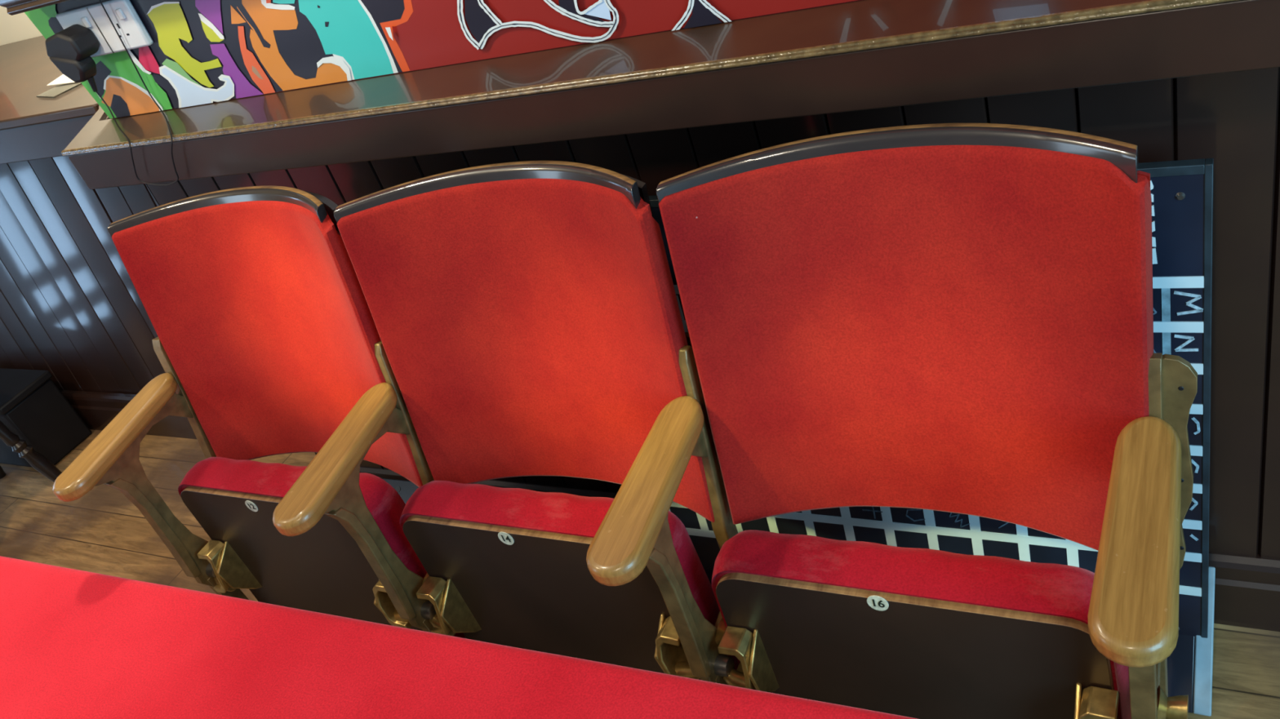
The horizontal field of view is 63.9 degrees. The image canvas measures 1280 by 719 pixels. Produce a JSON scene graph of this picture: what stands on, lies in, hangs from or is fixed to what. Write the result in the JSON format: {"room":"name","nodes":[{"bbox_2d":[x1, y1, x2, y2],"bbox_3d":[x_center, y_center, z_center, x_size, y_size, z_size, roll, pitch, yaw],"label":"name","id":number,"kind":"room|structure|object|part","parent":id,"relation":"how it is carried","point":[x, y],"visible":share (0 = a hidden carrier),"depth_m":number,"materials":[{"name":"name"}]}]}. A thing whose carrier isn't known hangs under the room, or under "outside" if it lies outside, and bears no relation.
{"room":"game room","nodes":[
{"label":"game room","id":0,"kind":"room"},
{"bbox_2d":[0,5,42,45],"bbox_3d":[-1.919,-1.640,2.778,2.300,1.700,0.110,1,39,30],"label":"wall","id":1,"kind":"structure","parent":0,"point":[18,27],"depth_m":3.26,"materials":[{"name":"beige paint"}]},
{"bbox_2d":[0,155,175,394],"bbox_3d":[-1.714,-0.221,2.933,1.920,0.975,0.140,1,39,30],"label":"panelling","id":2,"kind":"object","parent":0,"point":[71,308],"visible":0.19,"depth_m":2.82,"materials":[{"name":"grey wood"}]},
{"bbox_2d":[0,35,98,164],"bbox_3d":[-1.747,-0.734,2.834,1.920,0.100,0.780,1,39,30],"label":"wall","id":3,"kind":"structure","parent":2,"relation":"on","point":[32,127],"depth_m":2.28,"materials":[{"name":"beige paint"}]},
{"bbox_2d":[36,74,81,97],"bbox_3d":[-1.295,-0.654,2.350,0.156,0.029,0.185,12,45,40],"label":"paper card","id":4,"kind":"object","parent":3,"relation":"on","point":[66,84],"visible":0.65,"depth_m":2.32,"materials":[{"name":"white paper"}]},
{"bbox_3d":[-1.303,-0.613,2.318,0.117,0.003,0.087,14,46,41],"label":"acrylic plate","id":5,"kind":"part","parent":4,"relation":"part of","materials":[{"name":"white plastic"}]},
{"bbox_2d":[145,183,315,453],"bbox_3d":[-0.887,-0.125,2.345,0.096,0.975,0.342,-18,33,3],"label":"wall","id":6,"kind":"structure","parent":0,"point":[145,184],"depth_m":2.01,"materials":[{"name":"black wood"}]},
{"bbox_2d":[58,389,196,439],"bbox_3d":[-1.635,0.158,3.117,1.890,0.132,0.030,1,39,30],"label":"baseboard","id":7,"kind":"structure","parent":6,"relation":"attached to","point":[97,410],"depth_m":3.06,"materials":[{"name":"black wood"}]},
{"bbox_2d":[360,466,1279,631],"bbox_3d":[0.831,0.334,1.524,3.600,0.132,0.030,1,39,30],"label":"baseboard","id":8,"kind":"structure","parent":6,"relation":"attached to","point":[1247,588],"depth_m":1.49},
{"bbox_2d":[114,0,862,118],"bbox_3d":[0.208,-1.057,0.748,3.960,1.670,0.144,1,39,30],"label":"wall","id":9,"kind":"structure","parent":0,"point":[856,0],"depth_m":1.43,"materials":[{"name":"red paint"}]},
{"bbox_2d":[24,0,856,118],"bbox_3d":[0.325,-0.653,0.931,3.524,0.613,0.009,1,39,30],"label":"mural","id":10,"kind":"object","parent":9,"relation":"attached to","point":[202,51],"visible":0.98,"depth_m":1.56,"materials":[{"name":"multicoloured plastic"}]},
{"bbox_2d":[0,0,69,15],"bbox_3d":[-0.398,-0.626,1.340,1.585,0.113,0.072,1,39,30],"label":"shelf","id":11,"kind":"object","parent":10,"relation":"attached to","point":[13,6],"visible":1,"depth_m":1.72,"materials":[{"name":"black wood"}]},
{"bbox_2d":[55,0,153,57],"bbox_3d":[-0.913,-0.561,1.746,0.191,0.082,0.018,1,39,30],"label":"wall socket","id":12,"kind":"object","parent":10,"relation":"attached to","point":[126,21],"visible":0.92,"depth_m":1.73,"materials":[{"name":"grey plastic"}]},
{"bbox_2d":[44,23,99,92],"bbox_3d":[-0.969,-0.516,1.774,0.089,0.109,0.053,1,39,30],"label":"power adapter","id":13,"kind":"object","parent":12,"relation":"attached to","point":[70,49],"visible":1,"depth_m":1.75,"materials":[{"name":"black plastic"}]},
{"bbox_2d":[81,17,91,27],"bbox_3d":[-0.939,-0.572,1.743,0.012,0.018,0.005,1,39,30],"label":"switch","id":14,"kind":"object","parent":12,"relation":"attached to","point":[86,21],"depth_m":1.74,"materials":[{"name":"grey plastic"}]},
{"bbox_2d":[115,8,125,19],"bbox_3d":[-0.857,-0.570,1.695,0.012,0.018,0.005,1,39,30],"label":"switch","id":15,"kind":"object","parent":12,"relation":"attached to","point":[120,13],"depth_m":1.69,"materials":[{"name":"grey plastic"}]},
{"bbox_2d":[61,0,1279,189],"bbox_3d":[0.458,-0.386,1.109,3.660,0.078,0.279,1,39,30],"label":"counter ledge","id":16,"kind":"object","parent":9,"relation":"attached to","point":[864,55],"visible":0.85,"depth_m":1.21,"materials":[{"name":"brown wood"}]},
{"bbox_2d":[95,0,178,186],"bbox_3d":[-0.861,-0.439,1.700,0.093,0.298,0.257,-28,34,-12],"label":"hanging cable","id":17,"kind":"object","parent":16,"relation":"on","point":[101,3],"visible":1,"depth_m":1.73,"materials":[{"name":"black plastic"}]},
{"bbox_2d":[0,429,1279,718],"bbox_3d":[-0.811,1.333,1.126,6.000,0.050,5.200,1,39,30],"label":"floor","id":18,"kind":"structure","parent":0,"point":[102,531],"depth_m":2.68,"materials":[{"name":"brown wood"}]},
{"bbox_2d":[0,420,62,482],"bbox_3d":[-1.897,0.287,2.839,0.364,0.388,0.340,1,39,30],"label":"stool","id":19,"kind":"object","parent":18,"relation":"on","point":[37,461],"visible":0.88,"depth_m":2.87,"materials":[{"name":"black wood"}]},
{"bbox_3d":[-1.962,0.235,2.991,0.043,0.344,0.107,-32,35,-18],"label":"leg","id":20,"kind":"part","parent":19,"relation":"part of","materials":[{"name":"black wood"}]},
{"bbox_2d":[0,368,91,467],"bbox_3d":[-1.948,0.177,3.155,0.470,0.245,0.180,1,39,30],"label":"crate","id":21,"kind":"object","parent":18,"relation":"on","point":[33,408],"visible":0.9,"depth_m":3.04,"materials":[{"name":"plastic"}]},
{"bbox_3d":[-1.981,0.090,3.095,0.470,0.025,0.180,1,39,30],"label":"lid","id":22,"kind":"part","parent":21,"relation":"part of","materials":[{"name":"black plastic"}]},
{"bbox_2d":[53,185,466,638],"bbox_3d":[-0.580,0.212,1.734,0.552,0.924,0.430,1,39,30],"label":"seat","id":23,"kind":"object","parent":18,"relation":"on","point":[253,298],"visible":0.87,"depth_m":1.69,"materials":[{"name":"red fabric"}]},
{"bbox_3d":[-0.867,0.125,1.707,0.070,0.056,0.270,1,39,30],"label":"armrest","id":24,"kind":"part","parent":23,"relation":"part of","materials":[{"name":"brown wood"}]},
{"bbox_3d":[-0.779,0.316,1.884,0.062,0.715,0.280,1,39,30],"label":"frame","id":25,"kind":"part","parent":23,"relation":"part of","materials":[{"name":"brown metal"}]},
{"bbox_3d":[-0.634,-0.225,1.581,0.470,0.037,0.102,1,39,30],"label":"rail","id":26,"kind":"part","parent":23,"relation":"part of","materials":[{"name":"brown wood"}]},
{"bbox_3d":[-0.577,-0.028,1.671,0.494,0.457,0.175,1,39,30],"label":"backrest","id":27,"kind":"part","parent":23,"relation":"part of","materials":[{"name":"red fabric"}]},
{"bbox_3d":[-0.539,0.339,1.780,0.490,0.392,0.084,1,39,30],"label":"seat","id":28,"kind":"part","parent":23,"relation":"part of","materials":[{"name":"fabric"}]},
{"bbox_2d":[0,555,917,718],"bbox_3d":[-0.683,0.667,1.518,2.510,0.501,0.440,1,38,29],"label":"table","id":29,"kind":"object","parent":18,"relation":"on","point":[75,644],"visible":1,"depth_m":1.34,"materials":[{"name":"red fabric"}]},
{"bbox_2d":[272,160,738,679],"bbox_3d":[-0.141,0.223,1.480,0.547,0.923,0.430,1,39,30],"label":"seat","id":30,"kind":"object","parent":18,"relation":"on","point":[526,315],"visible":0.93,"depth_m":1.43,"materials":[{"name":"red fabric"}]},
{"bbox_3d":[-0.425,0.136,1.452,0.070,0.056,0.270,1,39,30],"label":"armrest","id":31,"kind":"part","parent":30,"relation":"part of","materials":[{"name":"brown wood"}]},
{"bbox_3d":[-0.326,0.321,1.632,0.080,0.714,0.300,1,39,30],"label":"frame","id":32,"kind":"part","parent":30,"relation":"part of","materials":[{"name":"brown metal"}]},
{"bbox_3d":[-0.192,-0.214,1.325,0.470,0.037,0.102,1,39,30],"label":"rail","id":33,"kind":"part","parent":30,"relation":"part of","materials":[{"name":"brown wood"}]},
{"bbox_3d":[-0.138,-0.017,1.417,0.489,0.457,0.176,1,39,30],"label":"backrest","id":34,"kind":"part","parent":30,"relation":"part of","materials":[{"name":"red fabric"}]},
{"bbox_3d":[-0.100,0.349,1.526,0.485,0.392,0.084,1,39,30],"label":"seat","id":35,"kind":"part","parent":30,"relation":"part of","materials":[{"name":"fabric"}]},
{"bbox_2d":[381,478,1215,716],"bbox_3d":[0.052,0.375,1.872,1.735,0.147,0.164,1,39,30],"label":"scoreboard","id":36,"kind":"object","parent":18,"relation":"on","point":[1190,664],"visible":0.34,"depth_m":1.44,"materials":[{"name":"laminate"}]},
{"bbox_2d":[648,158,1213,638],"bbox_3d":[0.328,0.081,1.486,0.869,0.718,0.075,1,39,30],"label":"framed picture","id":37,"kind":"object","parent":36,"relation":"on","point":[1182,190],"visible":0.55,"depth_m":1.36,"materials":[{"name":"metal"}]},
{"bbox_2d":[586,123,1197,718],"bbox_3d":[0.317,0.235,1.215,0.596,0.924,0.432,1,39,30],"label":"seat","id":38,"kind":"object","parent":18,"relation":"on","point":[949,317],"visible":0.98,"depth_m":1.15,"materials":[{"name":"red fabric"}]},
{"bbox_3d":[0.012,0.147,1.199,0.070,0.056,0.270,1,39,30],"label":"armrest","id":39,"kind":"part","parent":38,"relation":"part of","materials":[{"name":"brown wood"}]},
{"bbox_3d":[0.112,0.332,1.379,0.080,0.714,0.300,1,39,30],"label":"frame","id":40,"kind":"part","parent":38,"relation":"part of","materials":[{"name":"brown metal"}]},
{"bbox_3d":[0.252,-0.203,1.069,0.486,0.037,0.102,1,39,30],"label":"rail","id":41,"kind":"part","parent":38,"relation":"part of","materials":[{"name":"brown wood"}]},
{"bbox_3d":[0.304,-0.006,1.162,0.500,0.457,0.174,1,39,30],"label":"backrest","id":42,"kind":"part","parent":38,"relation":"part of","materials":[{"name":"red fabric"}]},
{"bbox_3d":[0.346,0.372,1.278,0.496,0.362,0.083,1,39,30],"label":"seat","id":43,"kind":"part","parent":38,"relation":"part of","materials":[{"name":"fabric"}]},
{"bbox_3d":[0.459,0.158,0.941,0.070,0.056,0.270,1,39,30],"label":"armrest","id":44,"kind":"part","parent":38,"relation":"part of","materials":[{"name":"brown wood"}]},
{"bbox_3d":[0.561,0.350,1.109,0.062,0.715,0.280,1,39,30],"label":"frame","id":45,"kind":"part","parent":38,"relation":"part of","materials":[{"name":"brown metal"}]},
{"bbox_2d":[146,66,1279,559],"bbox_3d":[0.720,-0.016,1.316,3.599,0.975,0.051,1,39,30],"label":"panelling","id":46,"kind":"object","parent":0,"point":[1233,118],"visible":0.02,"depth_m":1.27,"materials":[{"name":"black wood"}]}
]}

